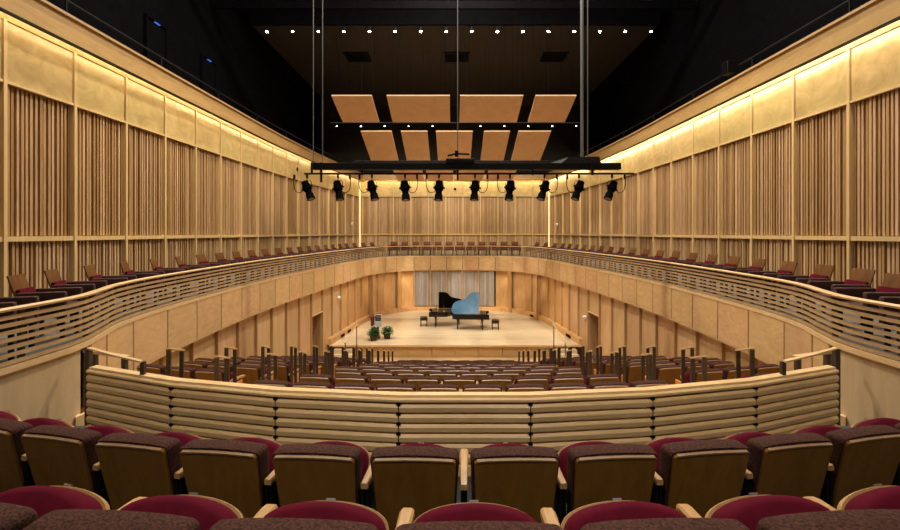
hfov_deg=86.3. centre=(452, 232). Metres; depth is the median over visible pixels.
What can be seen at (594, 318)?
door
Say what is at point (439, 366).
backrest cushion
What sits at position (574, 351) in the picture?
steps
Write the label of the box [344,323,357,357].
stair handrail
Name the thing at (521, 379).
backrest cushion
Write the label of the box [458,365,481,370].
seat
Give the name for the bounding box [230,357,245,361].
seat
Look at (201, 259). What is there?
armchair
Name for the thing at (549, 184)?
light
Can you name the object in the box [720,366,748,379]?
seat
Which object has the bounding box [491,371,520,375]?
backrest cushion
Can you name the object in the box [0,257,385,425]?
wall
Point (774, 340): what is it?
fascia
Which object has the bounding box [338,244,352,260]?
armchair
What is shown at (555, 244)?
armchair
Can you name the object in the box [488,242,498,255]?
armchair
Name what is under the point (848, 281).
cushion
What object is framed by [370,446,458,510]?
backrest cushion
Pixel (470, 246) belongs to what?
armchair
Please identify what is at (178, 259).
armchair
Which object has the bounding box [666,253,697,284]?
armchair
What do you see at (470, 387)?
seat
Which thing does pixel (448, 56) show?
ceiling hatch
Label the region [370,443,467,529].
seat
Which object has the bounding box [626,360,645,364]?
seat
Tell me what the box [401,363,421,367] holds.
seat
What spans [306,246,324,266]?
armchair
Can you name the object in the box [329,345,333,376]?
guard
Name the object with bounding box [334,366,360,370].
seat
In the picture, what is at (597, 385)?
seat
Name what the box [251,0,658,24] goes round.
trim
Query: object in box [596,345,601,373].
guard
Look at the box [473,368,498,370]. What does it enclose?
backrest cushion
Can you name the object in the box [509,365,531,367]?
backrest cushion
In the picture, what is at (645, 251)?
armchair
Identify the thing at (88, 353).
guard
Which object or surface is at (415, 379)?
backrest cushion
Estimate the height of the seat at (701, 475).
0.826 m
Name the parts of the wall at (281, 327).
wall panel, wall panel, wall panel, wall panel, wall panel, wall panel, wall panel, wall panel, wall panel, wall panel, wall panel, wall panel, wall panel, wall panel, wall panel, wall panel, wall panel, wall panel, wall panel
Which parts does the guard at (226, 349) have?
post, post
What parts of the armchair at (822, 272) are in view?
seat, armrest, armrest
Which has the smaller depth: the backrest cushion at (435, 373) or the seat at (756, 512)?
the seat at (756, 512)
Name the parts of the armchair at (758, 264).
seat, armrest, armrest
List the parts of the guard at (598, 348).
post, post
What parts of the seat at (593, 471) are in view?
seat, panel, armrest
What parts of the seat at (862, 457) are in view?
seat, panel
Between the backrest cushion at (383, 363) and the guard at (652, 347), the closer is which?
the guard at (652, 347)
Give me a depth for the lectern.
22.82 m
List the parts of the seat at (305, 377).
panel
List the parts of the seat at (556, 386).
panel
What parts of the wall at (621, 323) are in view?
wall panel, wall panel, wall panel, wall panel, wall panel, wall panel, wall panel, wall panel, wall panel, wall panel, wall panel, wall panel, wall panel, wall panel, wall panel, wall panel, wall panel, wall panel, wall panel, wall panel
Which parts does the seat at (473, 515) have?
seat, armrest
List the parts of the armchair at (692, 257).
armrest, armrest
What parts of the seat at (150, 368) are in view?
panel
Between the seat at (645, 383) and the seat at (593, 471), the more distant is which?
the seat at (645, 383)
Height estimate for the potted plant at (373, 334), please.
0.685 m
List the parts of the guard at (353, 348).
post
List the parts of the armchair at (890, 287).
leg, seat, armrest, leg, armrest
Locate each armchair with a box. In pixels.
[0,296,38,359]
[7,274,82,340]
[44,268,106,326]
[83,264,136,314]
[119,261,164,306]
[150,258,188,299]
[175,256,209,293]
[196,254,229,288]
[215,252,246,284]
[232,251,260,280]
[248,250,273,277]
[262,249,286,274]
[275,248,297,271]
[286,247,307,269]
[297,247,316,267]
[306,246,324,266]
[315,245,332,264]
[324,245,340,262]
[331,244,346,261]
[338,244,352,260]
[345,243,359,259]
[352,243,365,258]
[361,243,374,257]
[370,242,383,256]
[388,242,398,255]
[399,242,409,254]
[410,242,420,255]
[422,242,431,255]
[433,242,442,255]
[444,242,453,255]
[455,242,464,255]
[466,242,475,255]
[477,242,487,255]
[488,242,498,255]
[499,242,509,255]
[510,242,520,255]
[526,242,539,256]
[534,243,547,257]
[543,243,556,258]
[550,243,564,259]
[556,244,571,260]
[563,244,578,261]
[569,245,586,262]
[577,245,594,264]
[585,246,603,265]
[594,247,613,267]
[603,247,624,269]
[613,248,636,271]
[625,249,649,274]
[638,250,663,277]
[651,251,679,280]
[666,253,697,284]
[683,254,717,288]
[701,256,739,293]
[723,258,766,299]
[748,261,797,306]
[777,264,834,313]
[807,268,875,325]
[833,273,899,340]
[879,296,899,351]
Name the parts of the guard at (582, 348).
post, post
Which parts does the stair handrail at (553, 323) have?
rail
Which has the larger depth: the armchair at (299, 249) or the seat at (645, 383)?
the armchair at (299, 249)
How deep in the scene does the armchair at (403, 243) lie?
31.88 m
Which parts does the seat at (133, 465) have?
panel, seat, armrest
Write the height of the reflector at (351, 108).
4.840 m
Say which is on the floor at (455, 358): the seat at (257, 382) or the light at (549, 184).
the seat at (257, 382)
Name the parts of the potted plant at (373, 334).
pot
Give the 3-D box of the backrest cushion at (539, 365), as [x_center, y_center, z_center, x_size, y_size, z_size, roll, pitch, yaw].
[2.086,3.261,10.991,0.520,0.524,0.233,0,0,-6]
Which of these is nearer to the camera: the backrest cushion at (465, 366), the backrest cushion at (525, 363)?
the backrest cushion at (465, 366)
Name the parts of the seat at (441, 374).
panel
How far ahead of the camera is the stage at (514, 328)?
24.36 m
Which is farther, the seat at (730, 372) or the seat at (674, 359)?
the seat at (674, 359)
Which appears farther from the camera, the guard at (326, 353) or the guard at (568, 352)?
the guard at (568, 352)
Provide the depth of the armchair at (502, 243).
31.83 m
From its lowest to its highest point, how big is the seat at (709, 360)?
0.826 m
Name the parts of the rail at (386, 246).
handrail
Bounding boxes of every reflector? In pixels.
[332,95,378,121]
[361,43,397,159]
[387,95,449,121]
[393,170,424,180]
[401,43,429,159]
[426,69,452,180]
[436,22,472,159]
[456,56,484,180]
[459,0,522,121]
[481,131,509,159]
[486,170,516,180]
[511,43,550,159]
[528,95,575,121]
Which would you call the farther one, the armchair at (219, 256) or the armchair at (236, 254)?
the armchair at (236, 254)
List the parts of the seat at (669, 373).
panel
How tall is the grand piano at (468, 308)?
1.906 m
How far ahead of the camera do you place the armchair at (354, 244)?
27.67 m
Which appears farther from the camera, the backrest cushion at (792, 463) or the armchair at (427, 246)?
the armchair at (427, 246)
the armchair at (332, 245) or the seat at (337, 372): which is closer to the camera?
the seat at (337, 372)
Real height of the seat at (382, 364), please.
0.826 m
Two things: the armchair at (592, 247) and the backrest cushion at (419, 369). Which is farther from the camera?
the armchair at (592, 247)
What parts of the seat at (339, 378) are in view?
panel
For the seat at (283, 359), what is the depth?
12.44 m
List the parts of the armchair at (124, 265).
armrest, armrest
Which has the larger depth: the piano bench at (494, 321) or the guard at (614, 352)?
the piano bench at (494, 321)
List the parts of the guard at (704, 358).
post, handrail, post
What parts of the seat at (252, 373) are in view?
panel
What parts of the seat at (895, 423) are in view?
seat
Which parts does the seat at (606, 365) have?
panel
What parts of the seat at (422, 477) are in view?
panel, seat, armrest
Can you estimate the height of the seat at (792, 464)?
0.826 m
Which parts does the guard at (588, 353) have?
post, post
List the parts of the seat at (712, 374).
seat, panel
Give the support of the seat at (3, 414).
on the floor at (469, 491)
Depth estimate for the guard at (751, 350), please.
6.49 m
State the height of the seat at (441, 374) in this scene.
0.826 m
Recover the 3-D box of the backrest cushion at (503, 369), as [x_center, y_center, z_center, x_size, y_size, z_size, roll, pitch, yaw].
[1.235,3.011,9.824,0.520,0.524,0.233,0,0,-3]
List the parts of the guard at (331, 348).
post, post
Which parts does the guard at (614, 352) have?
post, post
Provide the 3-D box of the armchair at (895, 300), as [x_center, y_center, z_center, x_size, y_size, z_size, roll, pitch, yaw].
[5.731,1.032,5.766,0.689,0.905,0.650,0,0,4]
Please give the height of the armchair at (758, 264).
0.905 m
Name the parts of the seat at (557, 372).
panel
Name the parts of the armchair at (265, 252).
armrest, armrest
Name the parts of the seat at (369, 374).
panel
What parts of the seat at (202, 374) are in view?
panel, armrest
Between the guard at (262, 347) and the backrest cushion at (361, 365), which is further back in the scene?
the backrest cushion at (361, 365)
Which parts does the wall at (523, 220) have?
panel, slat panel, slat panel, cross rail, panel, slat panel, slat panel, panel, slat panel, slat panel, slat panel, slat panel, cross rail, panel, panel, slat panel, slat panel, panel, slat panel, slat panel, cross rail, panel, slat panel, slat panel, slat panel, slat panel, panel, cross rail, slat panel, slat panel, panel, panel, cross rail, slat panel, slat panel, panel, slat panel, slat panel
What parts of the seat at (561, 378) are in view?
panel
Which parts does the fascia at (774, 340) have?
fascia panel, fascia panel, fascia panel, fascia panel, fascia panel, fascia panel, fascia panel, fascia panel, fascia panel, fascia panel, fascia panel, fascia panel, fascia panel, fascia panel, fascia panel, fascia panel, fascia panel, fascia panel, fascia panel, fascia panel, fascia panel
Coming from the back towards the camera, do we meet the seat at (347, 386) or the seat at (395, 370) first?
the seat at (395, 370)
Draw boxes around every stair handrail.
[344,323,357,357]
[553,323,566,355]
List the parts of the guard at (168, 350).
post, handrail, post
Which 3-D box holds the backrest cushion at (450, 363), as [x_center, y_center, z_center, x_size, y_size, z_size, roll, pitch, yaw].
[0.100,3.511,11.992,0.520,0.524,0.233,0,0,0]
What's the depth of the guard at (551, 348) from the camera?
14.91 m
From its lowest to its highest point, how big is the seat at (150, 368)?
0.826 m
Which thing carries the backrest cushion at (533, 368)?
on the seat at (550, 369)
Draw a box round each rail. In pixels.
[0,246,385,367]
[46,0,358,170]
[385,246,523,255]
[523,246,899,360]
[550,0,870,170]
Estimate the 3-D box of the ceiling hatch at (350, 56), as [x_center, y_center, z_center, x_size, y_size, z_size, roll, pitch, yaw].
[-5.100,-9.450,25.800,1.370,0.090,1.290,0,0,0]
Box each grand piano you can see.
[429,292,460,326]
[452,292,488,329]
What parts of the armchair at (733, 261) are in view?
armrest, armrest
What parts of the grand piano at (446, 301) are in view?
lid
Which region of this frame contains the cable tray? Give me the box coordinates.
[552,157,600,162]
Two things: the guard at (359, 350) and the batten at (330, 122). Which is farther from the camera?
the batten at (330, 122)
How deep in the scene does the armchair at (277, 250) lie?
18.18 m
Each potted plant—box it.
[367,325,379,340]
[381,324,393,338]
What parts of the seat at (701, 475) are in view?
seat, panel, armrest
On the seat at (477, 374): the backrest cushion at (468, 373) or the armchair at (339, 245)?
the backrest cushion at (468, 373)
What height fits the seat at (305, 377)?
0.826 m
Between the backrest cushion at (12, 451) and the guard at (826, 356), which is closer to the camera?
the backrest cushion at (12, 451)
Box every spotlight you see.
[301,173,314,200]
[332,173,343,200]
[366,173,378,200]
[399,173,410,200]
[433,173,444,200]
[469,173,480,200]
[504,173,515,200]
[537,173,549,200]
[571,173,584,200]
[603,173,617,200]
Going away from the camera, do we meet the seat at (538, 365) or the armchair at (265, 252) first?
the seat at (538, 365)
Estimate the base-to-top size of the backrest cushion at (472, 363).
0.524 m
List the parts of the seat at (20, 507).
seat, armrest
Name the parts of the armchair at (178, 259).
armrest, armrest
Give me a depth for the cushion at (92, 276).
8.69 m
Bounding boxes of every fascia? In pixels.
[80,257,413,409]
[414,257,494,270]
[495,257,840,407]
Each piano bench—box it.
[420,316,427,326]
[491,319,498,329]
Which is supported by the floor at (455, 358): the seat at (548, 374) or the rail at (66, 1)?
the seat at (548, 374)
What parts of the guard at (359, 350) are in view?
post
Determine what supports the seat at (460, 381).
on the floor at (455, 358)
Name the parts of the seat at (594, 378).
panel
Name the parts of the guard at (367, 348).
post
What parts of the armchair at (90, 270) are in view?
armrest, armrest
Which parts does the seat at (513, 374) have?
panel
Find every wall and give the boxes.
[0,15,358,296]
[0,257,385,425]
[47,0,320,154]
[75,271,412,425]
[321,97,586,172]
[358,179,550,253]
[413,270,494,306]
[496,271,845,425]
[523,257,899,425]
[550,24,899,296]
[588,0,869,153]
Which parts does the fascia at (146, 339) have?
fascia panel, fascia panel, fascia panel, fascia panel, fascia panel, fascia panel, fascia panel, fascia panel, fascia panel, fascia panel, fascia panel, fascia panel, fascia panel, fascia panel, fascia panel, fascia panel, fascia panel, fascia panel, fascia panel, fascia panel, fascia panel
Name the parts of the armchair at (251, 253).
armrest, armrest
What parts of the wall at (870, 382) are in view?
edge trim, plywood panel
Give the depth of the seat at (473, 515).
1.69 m
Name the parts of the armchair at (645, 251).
armrest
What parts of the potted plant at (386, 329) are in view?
pot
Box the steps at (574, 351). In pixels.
[555,348,578,357]
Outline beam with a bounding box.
[212,1,698,9]
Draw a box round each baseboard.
[327,306,438,344]
[479,306,582,344]
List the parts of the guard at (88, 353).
post, handrail, post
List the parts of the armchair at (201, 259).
armrest, armrest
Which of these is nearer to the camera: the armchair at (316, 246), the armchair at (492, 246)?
the armchair at (316, 246)
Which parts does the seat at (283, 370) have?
panel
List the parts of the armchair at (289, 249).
armrest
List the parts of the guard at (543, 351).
post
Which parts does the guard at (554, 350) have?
post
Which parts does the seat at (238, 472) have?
panel, seat, armrest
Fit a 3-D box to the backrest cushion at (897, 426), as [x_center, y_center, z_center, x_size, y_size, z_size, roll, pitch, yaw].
[3.239,1.536,3.319,0.520,0.524,0.233,0,0,-16]
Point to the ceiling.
(491, 64)
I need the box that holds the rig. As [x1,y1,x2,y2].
[304,0,633,181]
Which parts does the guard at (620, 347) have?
post, post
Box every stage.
[329,311,580,346]
[333,345,577,356]
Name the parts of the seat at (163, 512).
seat, armrest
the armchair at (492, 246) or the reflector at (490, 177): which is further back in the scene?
the armchair at (492, 246)
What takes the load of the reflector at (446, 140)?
hanging from the ceiling
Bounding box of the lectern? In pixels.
[369,314,381,337]
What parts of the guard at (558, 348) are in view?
post, post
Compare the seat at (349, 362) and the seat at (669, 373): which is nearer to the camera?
the seat at (669, 373)
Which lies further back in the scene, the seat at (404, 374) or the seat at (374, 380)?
the seat at (404, 374)
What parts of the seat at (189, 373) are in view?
panel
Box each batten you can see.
[330,122,579,122]
[354,161,554,161]
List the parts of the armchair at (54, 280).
armrest, armrest, leg, seat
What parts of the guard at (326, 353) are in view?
post, post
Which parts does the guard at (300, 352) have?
post, post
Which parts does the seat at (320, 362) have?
panel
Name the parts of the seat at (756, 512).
seat, armrest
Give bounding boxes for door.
[144,13,167,69]
[200,53,216,97]
[312,311,322,355]
[588,310,598,355]
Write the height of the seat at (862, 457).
0.826 m
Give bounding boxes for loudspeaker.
[721,60,735,75]
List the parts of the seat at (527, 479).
seat, panel, armrest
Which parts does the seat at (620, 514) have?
seat, armrest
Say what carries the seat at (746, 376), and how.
on the floor at (455, 358)
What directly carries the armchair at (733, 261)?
on the floor at (68, 315)
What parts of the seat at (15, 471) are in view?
panel, armrest, seat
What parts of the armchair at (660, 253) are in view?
armrest, armrest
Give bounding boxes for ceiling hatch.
[343,52,372,61]
[444,52,469,61]
[539,52,568,61]
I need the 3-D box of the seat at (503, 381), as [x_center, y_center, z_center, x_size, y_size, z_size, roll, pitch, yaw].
[0.695,2.662,7.694,0.582,0.826,0.560,0,0,-2]
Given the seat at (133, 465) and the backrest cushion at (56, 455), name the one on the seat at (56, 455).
the backrest cushion at (56, 455)
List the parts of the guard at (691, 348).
post, post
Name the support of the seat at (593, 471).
on the floor at (469, 491)
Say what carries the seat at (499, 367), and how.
on the floor at (455, 358)
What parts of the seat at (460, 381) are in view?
panel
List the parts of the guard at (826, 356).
post, handrail, post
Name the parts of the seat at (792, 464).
seat, panel, armrest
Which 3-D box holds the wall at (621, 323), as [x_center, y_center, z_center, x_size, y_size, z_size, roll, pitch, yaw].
[5.108,3.525,18.782,2.400,4.050,24.959,0,0,-5]
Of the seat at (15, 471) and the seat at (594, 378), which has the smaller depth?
the seat at (15, 471)
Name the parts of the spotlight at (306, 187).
power cord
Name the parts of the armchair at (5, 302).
armrest, leg, armrest, seat, leg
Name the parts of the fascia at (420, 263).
fascia panel, fascia panel, fascia panel, fascia panel, fascia panel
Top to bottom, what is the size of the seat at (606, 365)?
0.826 m
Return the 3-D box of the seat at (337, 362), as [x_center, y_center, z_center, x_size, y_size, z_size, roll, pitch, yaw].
[-3.318,3.912,13.433,0.582,0.826,0.560,0,0,10]
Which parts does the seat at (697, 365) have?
panel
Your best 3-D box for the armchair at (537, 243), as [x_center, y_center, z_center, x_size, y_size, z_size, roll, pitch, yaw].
[4.940,1.032,29.703,0.689,0.905,0.650,0,0,-20]
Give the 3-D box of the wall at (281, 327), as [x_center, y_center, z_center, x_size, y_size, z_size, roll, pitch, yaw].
[-4.908,3.525,18.782,2.400,4.050,24.959,0,0,5]
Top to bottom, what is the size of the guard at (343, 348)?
1.223 m
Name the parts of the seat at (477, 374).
panel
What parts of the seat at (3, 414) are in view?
seat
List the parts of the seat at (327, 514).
seat, armrest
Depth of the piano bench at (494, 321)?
24.72 m
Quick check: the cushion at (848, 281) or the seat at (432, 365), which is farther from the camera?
the seat at (432, 365)
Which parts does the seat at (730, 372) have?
panel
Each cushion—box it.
[0,418,32,474]
[0,502,38,529]
[16,287,35,293]
[22,509,199,529]
[23,425,107,501]
[51,280,66,284]
[90,274,101,279]
[96,433,181,494]
[195,369,223,381]
[209,518,377,529]
[237,365,260,379]
[240,361,260,364]
[265,363,289,381]
[289,361,311,373]
[358,364,381,366]
[361,367,386,370]
[365,370,393,375]
[370,376,403,383]
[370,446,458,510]
[378,362,398,364]
[383,365,405,367]
[389,368,414,370]
[396,521,561,529]
[397,371,425,375]
[401,363,421,364]
[406,376,439,383]
[408,365,430,367]
[417,368,442,370]
[420,316,427,319]
[424,363,443,364]
[428,371,456,376]
[433,365,455,367]
[443,376,475,383]
[445,368,470,370]
[447,363,466,364]
[458,365,481,367]
[460,371,488,376]
[470,363,489,364]
[470,446,559,507]
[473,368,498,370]
[479,376,512,383]
[484,365,506,367]
[491,319,498,322]
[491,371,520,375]
[492,363,512,364]
[501,368,526,370]
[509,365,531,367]
[515,362,535,364]
[515,376,548,383]
[523,370,551,375]
[528,367,553,370]
[533,364,555,366]
[580,518,749,529]
[656,365,680,379]
[695,369,722,381]
[747,433,831,494]
[756,509,899,529]
[777,270,791,272]
[810,274,828,277]
[819,425,899,498]
[845,279,868,284]
[876,286,899,291]
[893,423,899,429]
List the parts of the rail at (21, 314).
post, post, post, post, post, post, post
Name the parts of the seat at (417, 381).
panel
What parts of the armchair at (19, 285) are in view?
armrest, leg, armrest, leg, seat, leg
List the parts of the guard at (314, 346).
post, post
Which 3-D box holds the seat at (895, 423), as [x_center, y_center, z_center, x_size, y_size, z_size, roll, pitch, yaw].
[3.230,1.687,3.465,0.582,0.826,0.560,0,0,-16]
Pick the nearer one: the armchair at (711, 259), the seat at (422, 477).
the seat at (422, 477)
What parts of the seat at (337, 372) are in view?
panel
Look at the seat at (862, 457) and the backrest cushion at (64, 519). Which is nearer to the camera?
the backrest cushion at (64, 519)
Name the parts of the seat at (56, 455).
panel, armrest, seat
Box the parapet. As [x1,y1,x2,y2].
[85,365,840,475]
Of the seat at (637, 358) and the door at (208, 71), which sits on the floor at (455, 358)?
the seat at (637, 358)
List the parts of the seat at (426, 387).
panel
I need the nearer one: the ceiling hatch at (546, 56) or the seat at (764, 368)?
the seat at (764, 368)
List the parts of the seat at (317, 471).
panel, seat, armrest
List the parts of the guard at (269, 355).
post, post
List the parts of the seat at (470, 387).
panel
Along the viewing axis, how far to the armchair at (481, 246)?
31.59 m
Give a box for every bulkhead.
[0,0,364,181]
[363,175,545,178]
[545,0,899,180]
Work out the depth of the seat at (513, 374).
8.60 m
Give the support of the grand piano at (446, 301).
on the stage at (514, 328)
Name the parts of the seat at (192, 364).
panel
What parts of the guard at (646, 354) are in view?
post, post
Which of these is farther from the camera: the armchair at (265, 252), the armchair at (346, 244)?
the armchair at (346, 244)
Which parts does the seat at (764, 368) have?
panel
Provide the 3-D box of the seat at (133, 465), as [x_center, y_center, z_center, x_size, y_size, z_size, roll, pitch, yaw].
[-1.906,1.687,3.195,0.582,0.826,0.560,0,0,10]
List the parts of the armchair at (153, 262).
armrest, armrest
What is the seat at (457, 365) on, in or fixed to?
on the floor at (455, 358)
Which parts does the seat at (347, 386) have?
panel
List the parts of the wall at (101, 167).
panel, cross rail, slat panel, slat panel, panel, cross rail, slat panel, slat panel, panel, cross rail, slat panel, slat panel, panel, cross rail, slat panel, slat panel, panel, cross rail, slat panel, slat panel, panel, cross rail, slat panel, slat panel, panel, cross rail, slat panel, slat panel, panel, cross rail, slat panel, slat panel, panel, cross rail, slat panel, slat panel, panel, cross rail, slat panel, slat panel, panel, cross rail, slat panel, slat panel, panel, cross rail, slat panel, slat panel, panel, slat panel, slat panel, panel, slat panel, slat panel, panel, slat panel, slat panel, panel, slat panel, panel, slat panel, slat panel, slat panel, panel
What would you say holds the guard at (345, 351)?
on the floor at (455, 358)
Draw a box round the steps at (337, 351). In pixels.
[334,348,351,357]
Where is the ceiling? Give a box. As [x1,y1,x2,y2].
[252,25,657,105]
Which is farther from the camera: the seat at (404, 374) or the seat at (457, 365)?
the seat at (457, 365)
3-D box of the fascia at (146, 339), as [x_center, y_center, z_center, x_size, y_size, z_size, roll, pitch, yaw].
[-4.917,1.965,18.884,2.387,0.930,24.700,0,0,6]
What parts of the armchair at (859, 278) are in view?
leg, seat, armrest, armrest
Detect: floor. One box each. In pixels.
[0,254,897,362]
[74,426,850,515]
[355,354,579,361]
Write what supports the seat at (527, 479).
on the floor at (469, 491)
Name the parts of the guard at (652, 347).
post, post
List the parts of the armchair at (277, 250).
armrest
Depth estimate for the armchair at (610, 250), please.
20.21 m
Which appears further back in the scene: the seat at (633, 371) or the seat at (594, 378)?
the seat at (633, 371)
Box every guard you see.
[83,350,130,369]
[84,347,145,427]
[165,348,184,377]
[214,356,229,381]
[224,346,236,382]
[261,346,270,379]
[266,353,277,379]
[290,346,296,383]
[298,351,306,381]
[313,345,317,373]
[324,350,329,374]
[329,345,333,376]
[341,346,344,365]
[344,350,348,365]
[352,347,354,366]
[358,349,361,365]
[366,347,368,363]
[368,350,370,363]
[371,348,372,363]
[533,350,535,360]
[542,350,545,363]
[549,347,552,363]
[552,349,555,364]
[557,347,560,366]
[566,350,570,365]
[568,346,571,365]
[580,345,584,377]
[585,350,591,375]
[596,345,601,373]
[610,351,618,374]
[618,346,625,381]
[640,353,652,380]
[646,346,655,379]
[681,346,694,383]
[690,356,707,382]
[735,348,755,378]
[780,347,839,425]
[791,351,831,369]
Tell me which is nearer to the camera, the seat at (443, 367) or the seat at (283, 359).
the seat at (443, 367)
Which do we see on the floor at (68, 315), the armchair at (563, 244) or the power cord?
the armchair at (563, 244)
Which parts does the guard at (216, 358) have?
post, handrail, post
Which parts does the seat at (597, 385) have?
panel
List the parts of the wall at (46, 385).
plywood panel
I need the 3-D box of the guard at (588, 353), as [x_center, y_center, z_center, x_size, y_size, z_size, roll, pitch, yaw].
[2.780,2.963,9.830,0.065,1.223,0.463,0,0,7]
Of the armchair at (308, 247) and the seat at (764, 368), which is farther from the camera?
the armchair at (308, 247)
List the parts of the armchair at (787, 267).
seat, armrest, armrest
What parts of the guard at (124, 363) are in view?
post, handrail, post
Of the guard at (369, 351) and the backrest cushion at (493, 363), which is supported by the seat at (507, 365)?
the backrest cushion at (493, 363)
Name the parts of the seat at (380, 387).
panel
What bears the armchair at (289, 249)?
on the floor at (68, 315)
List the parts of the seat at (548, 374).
panel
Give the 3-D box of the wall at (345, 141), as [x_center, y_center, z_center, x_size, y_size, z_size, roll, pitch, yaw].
[0.100,-8.000,36.000,20.400,9.000,0.200,0,0,0]
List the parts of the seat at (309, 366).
panel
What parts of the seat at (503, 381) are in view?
panel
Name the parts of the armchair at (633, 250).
armrest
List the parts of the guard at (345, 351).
post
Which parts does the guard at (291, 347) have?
post, post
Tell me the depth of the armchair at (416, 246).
31.82 m
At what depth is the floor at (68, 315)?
9.83 m
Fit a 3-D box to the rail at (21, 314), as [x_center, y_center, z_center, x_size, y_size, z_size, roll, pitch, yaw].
[-5.235,1.153,13.466,1.528,0.675,32.170,0,0,1]
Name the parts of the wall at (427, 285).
slat panel, slat panel, slat panel, slat panel, slat panel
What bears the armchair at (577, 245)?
on the floor at (68, 315)
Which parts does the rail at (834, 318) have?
post, post, post, post, post, post, post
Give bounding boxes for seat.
[0,410,21,420]
[0,418,73,492]
[0,483,146,529]
[21,425,133,509]
[22,492,277,529]
[95,432,202,509]
[137,364,165,373]
[165,366,197,378]
[180,437,281,517]
[184,361,209,368]
[194,358,213,363]
[195,369,244,382]
[207,363,232,371]
[209,498,413,529]
[219,360,240,364]
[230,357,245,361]
[237,365,272,383]
[240,361,260,366]
[245,358,266,363]
[247,356,266,359]
[251,380,291,386]
[265,363,298,383]
[271,357,287,360]
[271,360,289,363]
[272,441,375,510]
[289,361,321,374]
[292,382,333,388]
[299,374,334,385]
[308,360,336,377]
[323,359,341,366]
[333,383,375,390]
[334,359,356,366]
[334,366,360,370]
[334,375,369,383]
[335,370,364,376]
[358,364,381,368]
[361,367,386,373]
[365,370,394,379]
[370,376,404,388]
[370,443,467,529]
[376,384,416,391]
[378,362,398,366]
[383,365,405,370]
[389,368,414,375]
[396,500,561,529]
[397,371,425,383]
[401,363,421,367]
[406,376,442,391]
[408,365,430,370]
[417,368,442,375]
[419,384,462,391]
[424,363,443,367]
[428,371,457,383]
[433,365,455,370]
[443,376,477,388]
[445,368,470,375]
[447,363,466,367]
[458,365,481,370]
[460,371,488,383]
[462,384,502,391]
[470,363,489,367]
[470,443,566,526]
[473,368,498,375]
[479,376,512,391]
[484,365,506,370]
[491,371,520,381]
[492,363,512,367]
[501,368,526,375]
[504,384,544,391]
[509,365,531,370]
[513,376,548,387]
[515,362,535,366]
[521,370,551,379]
[528,367,553,372]
[533,364,555,369]
[545,383,587,390]
[548,375,584,384]
[551,370,581,376]
[554,366,580,370]
[556,359,578,366]
[558,441,662,514]
[561,498,749,529]
[572,359,585,366]
[584,374,618,385]
[585,360,605,376]
[588,382,628,388]
[594,361,622,373]
[621,363,645,383]
[626,357,645,360]
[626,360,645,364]
[628,380,669,387]
[645,365,680,384]
[646,437,752,517]
[656,358,669,361]
[656,361,674,365]
[669,357,689,361]
[674,360,698,365]
[675,369,722,383]
[685,363,708,371]
[697,358,720,362]
[705,492,899,529]
[707,361,734,368]
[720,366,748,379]
[723,432,833,505]
[741,373,772,377]
[747,364,779,373]
[792,425,899,508]
[837,484,899,509]
[850,418,899,429]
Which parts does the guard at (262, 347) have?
post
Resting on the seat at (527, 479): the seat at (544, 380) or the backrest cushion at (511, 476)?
the backrest cushion at (511, 476)
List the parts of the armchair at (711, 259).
armrest, armrest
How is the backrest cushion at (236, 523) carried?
on the seat at (327, 514)
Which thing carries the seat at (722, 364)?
on the floor at (455, 358)
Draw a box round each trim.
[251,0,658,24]
[386,256,522,257]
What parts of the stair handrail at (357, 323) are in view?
rail, post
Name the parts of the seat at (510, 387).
panel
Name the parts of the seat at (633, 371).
panel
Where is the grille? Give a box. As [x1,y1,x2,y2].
[721,62,726,74]
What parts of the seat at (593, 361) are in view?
panel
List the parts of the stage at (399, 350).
panel, panel, panel, panel, panel, panel, panel, panel, panel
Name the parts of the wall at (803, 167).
panel, slat panel, slat panel, panel, slat panel, slat panel, panel, slat panel, slat panel, panel, slat panel, slat panel, panel, slat panel, slat panel, cross rail, panel, slat panel, slat panel, panel, cross rail, slat panel, slat panel, panel, cross rail, slat panel, slat panel, cross rail, panel, slat panel, slat panel, panel, cross rail, slat panel, slat panel, cross rail, panel, slat panel, slat panel, cross rail, panel, slat panel, slat panel, cross rail, panel, slat panel, slat panel, cross rail, panel, slat panel, slat panel, cross rail, panel, slat panel, slat panel, cross rail, panel, slat panel, slat panel, cross rail, panel, slat panel, slat panel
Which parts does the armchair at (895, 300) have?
leg, armrest, seat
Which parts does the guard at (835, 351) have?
post, handrail, post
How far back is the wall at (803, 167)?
11.74 m
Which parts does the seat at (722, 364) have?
panel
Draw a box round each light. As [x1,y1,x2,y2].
[359,183,360,246]
[548,184,549,246]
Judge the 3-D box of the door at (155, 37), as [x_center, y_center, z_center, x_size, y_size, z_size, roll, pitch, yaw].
[-9.840,-5.645,15.900,0.140,2.790,1.120,0,0,0]
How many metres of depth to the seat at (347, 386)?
6.31 m
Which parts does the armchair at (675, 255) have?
armrest, armrest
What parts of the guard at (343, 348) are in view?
post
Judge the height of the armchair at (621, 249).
0.905 m
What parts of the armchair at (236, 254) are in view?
armrest, armrest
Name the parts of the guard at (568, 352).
post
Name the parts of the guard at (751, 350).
post, handrail, post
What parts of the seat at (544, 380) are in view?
panel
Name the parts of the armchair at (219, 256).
armrest, armrest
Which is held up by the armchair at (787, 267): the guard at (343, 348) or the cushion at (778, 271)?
the cushion at (778, 271)
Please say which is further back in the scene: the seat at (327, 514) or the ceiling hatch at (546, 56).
the ceiling hatch at (546, 56)
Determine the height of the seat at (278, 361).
0.826 m
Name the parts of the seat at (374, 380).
panel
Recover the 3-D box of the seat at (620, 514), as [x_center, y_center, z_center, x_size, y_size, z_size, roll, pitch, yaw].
[0.668,1.287,1.630,0.582,0.826,0.560,0,0,-3]

